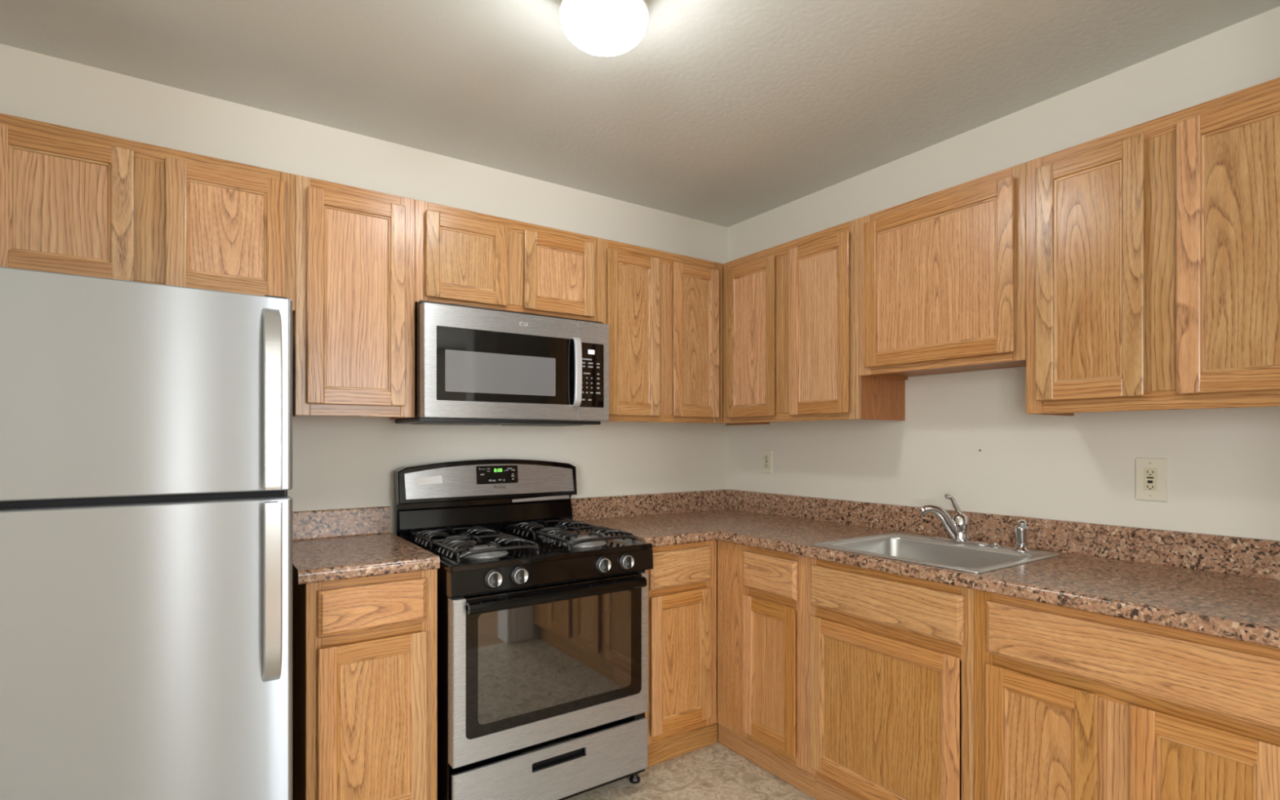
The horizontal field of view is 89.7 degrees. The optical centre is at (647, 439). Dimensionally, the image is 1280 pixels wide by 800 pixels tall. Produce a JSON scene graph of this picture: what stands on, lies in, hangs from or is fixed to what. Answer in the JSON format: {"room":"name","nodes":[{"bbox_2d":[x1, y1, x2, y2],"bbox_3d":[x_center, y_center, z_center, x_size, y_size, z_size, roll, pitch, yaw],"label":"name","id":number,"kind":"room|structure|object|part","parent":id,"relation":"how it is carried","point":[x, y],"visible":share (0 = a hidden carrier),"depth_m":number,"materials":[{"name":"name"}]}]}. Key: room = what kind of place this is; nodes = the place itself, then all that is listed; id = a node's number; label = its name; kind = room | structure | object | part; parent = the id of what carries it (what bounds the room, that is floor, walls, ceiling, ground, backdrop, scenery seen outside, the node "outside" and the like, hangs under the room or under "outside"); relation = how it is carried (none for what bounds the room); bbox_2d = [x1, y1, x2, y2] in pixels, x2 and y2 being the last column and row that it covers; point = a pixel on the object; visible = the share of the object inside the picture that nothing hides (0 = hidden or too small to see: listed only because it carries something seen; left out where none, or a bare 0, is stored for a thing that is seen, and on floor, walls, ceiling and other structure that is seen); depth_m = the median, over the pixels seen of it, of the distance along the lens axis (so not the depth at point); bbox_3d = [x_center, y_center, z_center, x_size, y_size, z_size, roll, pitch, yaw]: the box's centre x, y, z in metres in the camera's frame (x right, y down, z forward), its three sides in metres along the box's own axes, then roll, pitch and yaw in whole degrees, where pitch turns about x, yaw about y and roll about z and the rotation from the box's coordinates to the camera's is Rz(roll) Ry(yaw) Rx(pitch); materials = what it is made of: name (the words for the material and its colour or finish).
{"room":"kitchen","nodes":[
{"label":"kitchen","id":0,"kind":"room"},
{"bbox_2d":[0,43,727,677],"bbox_3d":[-1.554,0.062,2.204,5.020,2.450,0.120,0,0,-35],"label":"wall","id":1,"kind":"structure","parent":0,"point":[339,462],"depth_m":2.52,"materials":[{"name":"beige paint"}]},
{"bbox_2d":[0,113,294,314],"bbox_3d":[-1.578,-0.631,1.913,0.906,0.436,0.325,0,0,-35],"label":"upper cabinet","id":2,"kind":"object","parent":1,"relation":"attached to","point":[76,202],"visible":0.84,"depth_m":1.83,"materials":[{"name":"brown wood"}]},
{"bbox_3d":[-1.575,-0.628,1.731,0.200,0.271,0.006,0,0,-35],"label":"panel","id":3,"kind":"part","parent":2,"relation":"part of","materials":[{"name":"brown wood"}]},
{"bbox_3d":[-1.574,-0.628,1.729,0.304,0.375,0.019,0,0,-35],"label":"door","id":4,"kind":"part","parent":2,"relation":"part of","materials":[{"name":"brown wood"}]},
{"bbox_3d":[-1.267,-0.628,1.944,0.302,0.375,0.019,0,0,-35],"label":"door","id":5,"kind":"part","parent":2,"relation":"part of","materials":[{"name":"brown wood"}]},
{"bbox_3d":[-1.269,-0.628,1.946,0.198,0.271,0.006,0,0,-35],"label":"panel","id":6,"kind":"part","parent":2,"relation":"part of","materials":[{"name":"brown wood"}]},
{"bbox_2d":[292,174,414,419],"bbox_3d":[-1.054,-0.464,2.280,0.372,0.770,0.325,0,0,-35],"label":"upper cabinet","id":7,"kind":"object","parent":1,"relation":"attached to","point":[353,315],"visible":0.98,"depth_m":2.14,"materials":[{"name":"brown wood"}]},
{"bbox_3d":[-0.970,-0.465,2.155,0.201,0.591,0.006,0,0,-35],"label":"panel","id":8,"kind":"part","parent":7,"relation":"part of","materials":[{"name":"brown wood"}]},
{"bbox_2d":[414,200,596,321],"bbox_3d":[-0.596,-0.668,2.599,0.743,0.361,0.325,0,0,-35],"label":"upper cabinet","id":9,"kind":"object","parent":1,"relation":"attached to","point":[463,257],"visible":0.91,"depth_m":2.44,"materials":[{"name":"brown wood"}]},
{"bbox_3d":[-0.661,-0.662,2.367,0.307,0.306,0.019,0,0,-35],"label":"door","id":10,"kind":"part","parent":9,"relation":"part of","materials":[{"name":"brown wood"}]},
{"bbox_3d":[-0.662,-0.662,2.369,0.203,0.202,0.006,0,0,-35],"label":"panel","id":11,"kind":"part","parent":9,"relation":"part of","materials":[{"name":"brown wood"}]},
{"bbox_2d":[395,300,608,426],"bbox_3d":[-0.564,-0.272,2.554,0.741,0.425,0.434,0,0,-35],"label":"microwave","id":12,"kind":"object","parent":9,"relation":"attached to","point":[474,366],"visible":0.99,"depth_m":2.37,"materials":[{"name":"silver metal"}]},
{"bbox_3d":[-0.590,-0.070,2.592,0.733,0.016,0.342,0,0,-35],"label":"plate","id":13,"kind":"part","parent":12,"relation":"part of","materials":[{"name":"black plastic"}]},
{"bbox_3d":[-0.531,-0.273,2.378,0.593,0.394,0.044,0,0,-35],"label":"door","id":14,"kind":"part","parent":12,"relation":"part of","materials":[{"name":"silver metal"}]},
{"bbox_3d":[-0.514,-0.265,2.388,0.544,0.256,0.039,0,0,-35],"label":"door glass","id":15,"kind":"part","parent":12,"relation":"part of","materials":[{"name":"black glass"}]},
{"bbox_3d":[-0.275,-0.266,2.513,0.030,0.270,0.035,0,0,-35],"label":"handle","id":16,"kind":"part","parent":12,"relation":"part of","materials":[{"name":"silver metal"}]},
{"bbox_3d":[-0.236,-0.257,2.583,0.117,0.254,0.039,0,0,-35],"label":"control panel","id":17,"kind":"part","parent":12,"relation":"part of","materials":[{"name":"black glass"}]},
{"bbox_3d":[-0.350,-0.662,2.585,0.314,0.306,0.019,0,0,-35],"label":"door","id":18,"kind":"part","parent":9,"relation":"part of","materials":[{"name":"brown wood"}]},
{"bbox_3d":[-0.351,-0.662,2.587,0.210,0.202,0.006,0,0,-35],"label":"panel","id":19,"kind":"part","parent":9,"relation":"part of","materials":[{"name":"brown wood"}]},
{"bbox_2d":[596,237,755,425],"bbox_3d":[0.120,-0.464,3.100,1.002,0.770,0.325,0,0,-35],"label":"upper cabinet","id":20,"kind":"object","parent":1,"relation":"attached to","point":[663,311],"visible":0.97,"depth_m":2.89,"materials":[{"name":"brown wood"}]},
{"bbox_3d":[-0.059,-0.456,2.788,0.271,0.701,0.019,0,0,-35],"label":"door","id":21,"kind":"part","parent":20,"relation":"part of","materials":[{"name":"brown wood"}]},
{"bbox_3d":[-0.060,-0.456,2.791,0.167,0.596,0.006,0,0,-35],"label":"panel","id":22,"kind":"part","parent":20,"relation":"part of","materials":[{"name":"brown wood"}]},
{"bbox_3d":[0.226,-0.456,2.988,0.272,0.701,0.019,0,0,-35],"label":"door","id":23,"kind":"part","parent":20,"relation":"part of","materials":[{"name":"brown wood"}]},
{"bbox_3d":[0.225,-0.456,2.990,0.168,0.596,0.006,0,0,-35],"label":"panel","id":24,"kind":"part","parent":20,"relation":"part of","materials":[{"name":"brown wood"}]},
{"bbox_2d":[0,0,1279,227],"bbox_3d":[0.662,-1.213,-0.286,5.800,0.100,6.740,0,0,-35],"label":"ceiling","id":25,"kind":"structure","parent":0,"point":[727,113],"depth_m":2.00,"materials":[{"name":"white paint"}]},
{"bbox_2d":[559,0,648,56],"bbox_3d":[-0.110,-1.083,1.639,0.226,0.160,0.226,0,0,-35],"label":"ceiling lamp","id":26,"kind":"object","parent":25,"relation":"attached to","point":[602,28],"visible":1,"depth_m":1.59,"materials":[{"name":"white glass"}]},
{"bbox_2d":[564,677,817,799],"bbox_3d":[-0.797,1.337,1.122,5.020,0.100,2.760,0,0,-35],"label":"floor","id":27,"kind":"structure","parent":0,"point":[714,771],"depth_m":2.42,"materials":[{"name":"tile"}]},
{"bbox_2d":[0,266,292,799],"bbox_3d":[-1.412,0.460,1.700,0.765,1.653,0.789,0,0,-35],"label":"refrigerator","id":28,"kind":"object","parent":27,"relation":"on","point":[146,428],"visible":1,"depth_m":1.46,"materials":[{"name":"silver metal"}]},
{"bbox_3d":[-1.232,-0.116,1.443,0.765,0.486,0.065,0,0,-35],"label":"freezer door","id":29,"kind":"part","parent":28,"relation":"part of","materials":[{"name":"silver metal"}]},
{"bbox_3d":[-1.232,0.675,1.443,0.765,1.054,0.065,0,0,-35],"label":"door","id":30,"kind":"part","parent":28,"relation":"part of","materials":[{"name":"silver metal"}]},
{"bbox_3d":[-0.927,-0.102,1.590,0.039,0.449,0.054,0,0,-35],"label":"handle","id":31,"kind":"part","parent":28,"relation":"part of","materials":[{"name":"silver metal"}]},
{"bbox_3d":[-0.927,0.377,1.590,0.039,0.448,0.054,0,0,-35],"label":"handle","id":32,"kind":"part","parent":28,"relation":"part of","materials":[{"name":"silver metal"}]},
{"bbox_2d":[292,568,437,799],"bbox_3d":[-0.975,0.843,2.148,0.366,0.886,0.631,0,0,-35],"label":"base cabinet","id":33,"kind":"object","parent":27,"relation":"on","point":[365,649],"visible":0.88,"depth_m":1.89,"materials":[{"name":"brown wood"}]},
{"bbox_2d":[292,506,439,584],"bbox_3d":[-0.982,0.329,2.139,0.386,0.140,0.637,0,0,-35],"label":"countertop","id":34,"kind":"structure","parent":33,"relation":"on","point":[340,544],"depth_m":2.16,"materials":[{"name":"stone"}]},
{"bbox_3d":[-0.803,0.491,1.895,0.300,0.132,0.019,0,0,-35],"label":"drawer","id":35,"kind":"part","parent":33,"relation":"part of","materials":[{"name":"brown wood"}]},
{"bbox_3d":[-0.804,0.857,1.894,0.301,0.540,0.019,0,0,-35],"label":"door","id":36,"kind":"part","parent":33,"relation":"part of","materials":[{"name":"brown wood"}]},
{"bbox_3d":[-0.805,0.857,1.896,0.197,0.436,0.006,0,0,-35],"label":"panel","id":37,"kind":"part","parent":33,"relation":"part of","materials":[{"name":"brown wood"}]},
{"bbox_2d":[393,458,653,799],"bbox_3d":[-0.466,0.684,2.426,0.766,1.206,0.718,0,0,-35],"label":"gas range","id":38,"kind":"object","parent":27,"relation":"on","point":[542,617],"visible":0.98,"depth_m":2.18,"materials":[{"name":"silver metal"}]},
{"bbox_3d":[-0.717,0.382,2.429,0.144,0.016,0.144,0,0,-35],"label":"burner","id":39,"kind":"part","parent":38,"relation":"part of","materials":[{"name":"grey metal"}]},
{"bbox_3d":[-0.556,0.382,2.199,0.160,0.016,0.160,0,0,-35],"label":"burner","id":40,"kind":"part","parent":38,"relation":"part of","materials":[{"name":"grey metal"}]},
{"bbox_3d":[-0.646,0.329,2.677,0.742,0.120,0.028,0,0,-35],"label":"splash panel","id":41,"kind":"part","parent":38,"relation":"part of","materials":[{"name":"metal"}]},
{"bbox_3d":[-0.630,0.164,2.664,0.726,0.127,0.020,0,0,-35],"label":"console panel","id":42,"kind":"part","parent":38,"relation":"part of","materials":[{"name":"silver metal"}]},
{"bbox_3d":[-0.484,0.437,2.022,0.062,0.062,0.007,0,0,-35],"label":"knob","id":43,"kind":"part","parent":38,"relation":"part of","materials":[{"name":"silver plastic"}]},
{"bbox_3d":[-0.478,0.437,2.014,0.050,0.050,0.014,0,0,-35],"label":"knob","id":44,"kind":"part","parent":38,"relation":"part of","materials":[{"name":"silver metal"}]},
{"bbox_3d":[-0.622,0.144,2.668,0.180,0.074,0.009,0,0,-35],"label":"clock panel","id":45,"kind":"part","parent":38,"relation":"part of","materials":[{"name":"black glass"}]},
{"bbox_3d":[-0.411,0.437,2.072,0.062,0.062,0.007,0,0,-35],"label":"knob","id":46,"kind":"part","parent":38,"relation":"part of","materials":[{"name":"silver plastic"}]},
{"bbox_3d":[-0.406,0.437,2.065,0.050,0.050,0.014,0,0,-35],"label":"knob","id":47,"kind":"part","parent":38,"relation":"part of","materials":[{"name":"silver metal"}]},
{"bbox_2d":[407,525,652,572],"bbox_3d":[-0.471,0.392,2.426,0.750,0.019,0.646,0,0,-35],"label":"cooktop","id":48,"kind":"object","parent":38,"relation":"in","point":[551,552],"depth_m":2.25,"materials":[{"name":"black metal"}]},
{"bbox_3d":[-0.306,0.742,2.171,0.720,0.510,0.046,0,0,-35],"label":"oven door","id":49,"kind":"part","parent":38,"relation":"part of","materials":[{"name":"silver metal"}]},
{"bbox_3d":[-0.296,1.111,2.157,0.720,0.184,0.012,0,0,-35],"label":"drawer","id":50,"kind":"part","parent":38,"relation":"part of","materials":[{"name":"silver metal"}]},
{"bbox_3d":[-0.302,0.441,2.184,0.750,0.076,0.056,0,0,-35],"label":"control panel","id":51,"kind":"part","parent":38,"relation":"part of","materials":[{"name":"black metal"}]},
{"bbox_3d":[-0.299,0.704,2.171,0.652,0.434,0.041,0,0,-35],"label":"door glass","id":52,"kind":"part","parent":38,"relation":"part of","materials":[{"name":"black glass"}]},
{"bbox_3d":[-0.278,0.513,2.141,0.651,0.036,0.036,0,0,-35],"label":"handle","id":53,"kind":"part","parent":38,"relation":"part of","materials":[{"name":"metal"}]},
{"bbox_3d":[-0.305,1.069,2.169,0.201,0.030,0.047,0,0,-35],"label":"handle","id":54,"kind":"part","parent":38,"relation":"part of","materials":[{"name":"black plastic"}]},
{"bbox_3d":[-0.237,0.382,2.423,0.168,0.016,0.168,0,0,-35],"label":"burner","id":55,"kind":"part","parent":38,"relation":"part of","materials":[{"name":"grey metal"}]},
{"bbox_3d":[-0.155,0.437,2.252,0.062,0.062,0.007,0,0,-35],"label":"knob","id":56,"kind":"part","parent":38,"relation":"part of","materials":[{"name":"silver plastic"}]},
{"bbox_3d":[-0.149,0.437,2.244,0.050,0.050,0.014,0,0,-35],"label":"knob","id":57,"kind":"part","parent":38,"relation":"part of","materials":[{"name":"silver metal"}]},
{"bbox_3d":[-0.075,0.437,2.307,0.062,0.062,0.007,0,0,-35],"label":"knob","id":58,"kind":"part","parent":38,"relation":"part of","materials":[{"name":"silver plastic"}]},
{"bbox_3d":[-0.070,0.437,2.300,0.050,0.050,0.014,0,0,-35],"label":"knob","id":59,"kind":"part","parent":38,"relation":"part of","materials":[{"name":"silver metal"}]},
{"bbox_2d":[644,539,717,767],"bbox_3d":[-0.017,0.849,2.817,0.424,0.874,0.631,0,0,-35],"label":"base cabinet","id":60,"kind":"object","parent":27,"relation":"on","point":[682,716],"visible":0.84,"depth_m":2.56,"materials":[{"name":"brown wood"}]},
{"bbox_3d":[0.136,0.506,2.551,0.303,0.144,0.019,0,0,-35],"label":"drawer","id":61,"kind":"part","parent":60,"relation":"part of","materials":[{"name":"brown wood"}]},
{"bbox_3d":[0.134,0.870,2.553,0.197,0.430,0.006,0,0,-35],"label":"panel","id":62,"kind":"part","parent":60,"relation":"part of","materials":[{"name":"brown wood"}]},
{"bbox_3d":[0.136,0.870,2.551,0.301,0.534,0.019,0,0,-35],"label":"door","id":63,"kind":"part","parent":60,"relation":"part of","materials":[{"name":"brown wood"}]},
{"bbox_2d":[717,540,814,798],"bbox_3d":[0.653,0.849,2.663,0.631,0.874,0.521,0,0,-35],"label":"base cabinet","id":64,"kind":"object","parent":27,"relation":"on","point":[762,593],"visible":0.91,"depth_m":2.44,"materials":[{"name":"brown wood"}]},
{"bbox_3d":[0.458,0.873,2.414,0.006,0.432,0.165,0,0,-35],"label":"panel","id":65,"kind":"part","parent":64,"relation":"part of","materials":[{"name":"brown wood"}]},
{"bbox_3d":[0.456,0.873,2.412,0.019,0.536,0.269,0,0,-35],"label":"door","id":66,"kind":"part","parent":64,"relation":"part of","materials":[{"name":"brown wood"}]},
{"bbox_3d":[0.455,0.506,2.413,0.019,0.140,0.271,0,0,-35],"label":"drawer","id":67,"kind":"part","parent":64,"relation":"part of","materials":[{"name":"brown wood"}]},
{"bbox_2d":[806,557,973,799],"bbox_3d":[0.975,0.849,2.203,0.631,0.874,0.600,0,0,-35],"label":"base cabinet","id":68,"kind":"object","parent":27,"relation":"on","point":[890,657],"visible":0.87,"depth_m":2.00,"materials":[{"name":"brown wood"}]},
{"bbox_3d":[0.727,0.876,2.029,0.006,0.426,0.434,0,0,-35],"label":"panel","id":69,"kind":"part","parent":68,"relation":"part of","materials":[{"name":"brown wood"}]},
{"bbox_3d":[0.725,0.876,2.027,0.019,0.530,0.539,0,0,-35],"label":"door","id":70,"kind":"part","parent":68,"relation":"part of","materials":[{"name":"brown wood"}]},
{"bbox_3d":[0.727,0.507,2.025,0.019,0.140,0.545,0,0,-35],"label":"drawer","id":71,"kind":"part","parent":68,"relation":"part of","materials":[{"name":"brown wood"}]},
{"bbox_2d":[973,589,1279,799],"bbox_3d":[1.405,0.849,1.588,0.631,0.874,0.899,0,0,-35],"label":"base cabinet","id":72,"kind":"object","parent":27,"relation":"on","point":[1070,704],"visible":0.96,"depth_m":1.51,"materials":[{"name":"brown wood"}]},
{"bbox_2d":[570,488,1279,648],"bbox_3d":[0.782,0.341,2.167,0.988,0.140,2.613,0,0,-35],"label":"countertop","id":73,"kind":"structure","parent":72,"relation":"on","point":[1223,586],"depth_m":1.97,"materials":[{"name":"stone"}]},
{"bbox_2d":[813,532,1060,573],"bbox_3d":[0.960,0.458,2.178,0.516,0.183,0.598,0,0,-35],"label":"sink","id":74,"kind":"object","parent":73,"relation":"in","point":[901,546],"visible":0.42,"depth_m":2.28,"materials":[{"name":"silver metal"}]},
{"bbox_2d":[919,493,991,546],"bbox_3d":[1.089,0.283,2.288,0.148,0.169,0.210,0,0,-35],"label":"faucet","id":75,"kind":"object","parent":74,"relation":"on","point":[957,527],"visible":1,"depth_m":2.30,"materials":[{"name":"silver metal"}]},
{"bbox_3d":[1.059,0.296,2.312,0.147,0.125,0.042,0,0,-2],"label":"spout","id":76,"kind":"part","parent":75,"relation":"part of","materials":[{"name":"silver metal"}]},
{"bbox_3d":[1.112,0.238,2.333,0.023,0.078,0.066,0,0,-35],"label":"lever","id":77,"kind":"part","parent":75,"relation":"part of","materials":[{"name":"silver metal"}]},
{"bbox_3d":[1.125,0.363,2.313,0.054,0.010,0.210,0,0,-35],"label":"deck plate","id":78,"kind":"part","parent":75,"relation":"part of","materials":[{"name":"silver metal"}]},
{"bbox_2d":[989,542,1002,547],"bbox_3d":[1.196,0.360,2.207,0.040,0.014,0.040,0,0,-35],"label":"cover","id":79,"kind":"object","parent":74,"relation":"on","point":[995,544],"visible":1,"depth_m":2.20,"materials":[{"name":"silver metal"}]},
{"bbox_2d":[1012,519,1031,551],"bbox_3d":[1.237,0.315,2.131,0.063,0.105,0.055,0,0,-35],"label":"sprayer","id":80,"kind":"object","parent":74,"relation":"on","point":[1021,530],"visible":1,"depth_m":2.12,"materials":[{"name":"silver metal"}]},
{"bbox_3d":[0.999,0.873,1.640,0.006,0.432,0.162,0,0,-35],"label":"panel","id":81,"kind":"part","parent":72,"relation":"part of","materials":[{"name":"brown wood"}]},
{"bbox_3d":[0.997,0.873,1.639,0.019,0.536,0.266,0,0,-35],"label":"door","id":82,"kind":"part","parent":72,"relation":"part of","materials":[{"name":"brown wood"}]},
{"bbox_3d":[1.092,0.508,1.502,0.019,0.141,0.599,0,0,-35],"label":"drawer","id":83,"kind":"part","parent":72,"relation":"part of","materials":[{"name":"brown wood"}]},
{"bbox_3d":[1.186,0.873,1.369,0.019,0.536,0.266,0,0,-35],"label":"door","id":84,"kind":"part","parent":72,"relation":"part of","materials":[{"name":"brown wood"}]},
{"bbox_3d":[1.188,0.873,1.370,0.006,0.432,0.162,0,0,-35],"label":"panel","id":85,"kind":"part","parent":72,"relation":"part of","materials":[{"name":"brown wood"}]},
{"bbox_2d":[727,6,1279,540],"bbox_3d":[1.239,0.062,2.484,0.120,2.450,2.620,0,0,-35],"label":"wall","id":86,"kind":"structure","parent":0,"point":[1224,464],"depth_m":2.24,"materials":[{"name":"beige paint"}]},
{"bbox_2d":[761,449,772,473],"bbox_3d":[0.608,0.111,3.274,0.008,0.118,0.072,0,0,-35],"label":"wall outlet","id":87,"kind":"object","parent":86,"relation":"attached to","point":[766,455],"visible":1,"depth_m":3.27,"materials":[{"name":"beige plastic"}]},
{"bbox_2d":[764,462,768,468],"bbox_3d":[0.606,0.131,3.273,0.003,0.029,0.034,0,0,-35],"label":"receptacle","id":88,"kind":"object","parent":87,"relation":"attached to","point":[766,464],"depth_m":3.27,"materials":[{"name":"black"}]},
{"bbox_2d":[764,454,768,460],"bbox_3d":[0.606,0.091,3.273,0.003,0.029,0.034,0,0,-35],"label":"receptacle","id":89,"kind":"object","parent":87,"relation":"attached to","point":[766,456],"depth_m":3.27,"materials":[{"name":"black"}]},
{"bbox_2d":[723,218,905,424],"bbox_3d":[0.702,-0.464,2.862,0.325,0.770,0.773,0,0,-35],"label":"upper cabinet","id":90,"kind":"object","parent":86,"relation":"attached to","point":[791,308],"visible":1,"depth_m":2.69,"materials":[{"name":"brown wood"}]},
{"bbox_3d":[0.469,-0.456,2.932,0.006,0.600,0.211,0,0,-35],"label":"panel","id":91,"kind":"part","parent":90,"relation":"part of","materials":[{"name":"brown wood"}]},
{"bbox_3d":[0.467,-0.456,2.930,0.019,0.705,0.315,0,0,-35],"label":"door","id":92,"kind":"part","parent":90,"relation":"part of","materials":[{"name":"brown wood"}]},
{"bbox_3d":[0.695,-0.456,2.609,0.006,0.600,0.203,0,0,-35],"label":"panel","id":93,"kind":"part","parent":90,"relation":"part of","materials":[{"name":"brown wood"}]},
{"bbox_3d":[0.693,-0.456,2.607,0.019,0.705,0.307,0,0,-35],"label":"door","id":94,"kind":"part","parent":90,"relation":"part of","materials":[{"name":"brown wood"}]},
{"bbox_2d":[858,162,1026,380],"bbox_3d":[1.097,-0.547,2.296,0.325,0.604,0.606,0,0,-35],"label":"upper cabinet","id":95,"kind":"object","parent":86,"relation":"attached to","point":[942,274],"visible":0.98,"depth_m":2.17,"materials":[{"name":"brown wood"}]},
{"bbox_3d":[0.978,-0.543,2.204,0.006,0.440,0.434,0,0,-35],"label":"panel","id":96,"kind":"part","parent":95,"relation":"part of","materials":[{"name":"brown wood"}]},
{"bbox_2d":[1135,457,1167,502],"bbox_3d":[1.529,0.120,1.955,0.010,0.130,0.079,0,0,-35],"label":"wall outlet","id":97,"kind":"object","parent":86,"relation":"attached to","point":[1151,473],"visible":1,"depth_m":1.95,"materials":[{"name":"beige plastic"}]},
{"bbox_2d":[1143,468,1156,490],"bbox_3d":[1.527,0.120,1.954,0.003,0.067,0.033,0,0,-35],"label":"receptacle","id":98,"kind":"object","parent":97,"relation":"attached to","point":[1149,474],"depth_m":1.95,"materials":[{"name":"beige plastic"}]},
{"bbox_2d":[1026,77,1279,416],"bbox_3d":[1.467,-0.464,1.767,0.325,0.770,0.682,0,0,-35],"label":"upper cabinet","id":99,"kind":"object","parent":86,"relation":"attached to","point":[1153,246],"visible":1,"depth_m":1.69,"materials":[{"name":"brown wood"}]},
{"bbox_3d":[1.246,-0.465,1.821,0.006,0.591,0.166,0,0,-35],"label":"panel","id":100,"kind":"part","parent":99,"relation":"part of","materials":[{"name":"brown wood"}]},
{"bbox_3d":[1.244,-0.465,1.819,0.019,0.696,0.270,0,0,-35],"label":"door","id":101,"kind":"part","parent":99,"relation":"part of","materials":[{"name":"brown wood"}]},
{"bbox_3d":[1.437,-0.465,1.543,0.019,0.696,0.269,0,0,-35],"label":"door","id":102,"kind":"part","parent":99,"relation":"part of","materials":[{"name":"brown wood"}]},
{"bbox_3d":[1.439,-0.465,1.544,0.006,0.591,0.165,0,0,-35],"label":"panel","id":103,"kind":"part","parent":99,"relation":"part of","materials":[{"name":"brown wood"}]}
]}

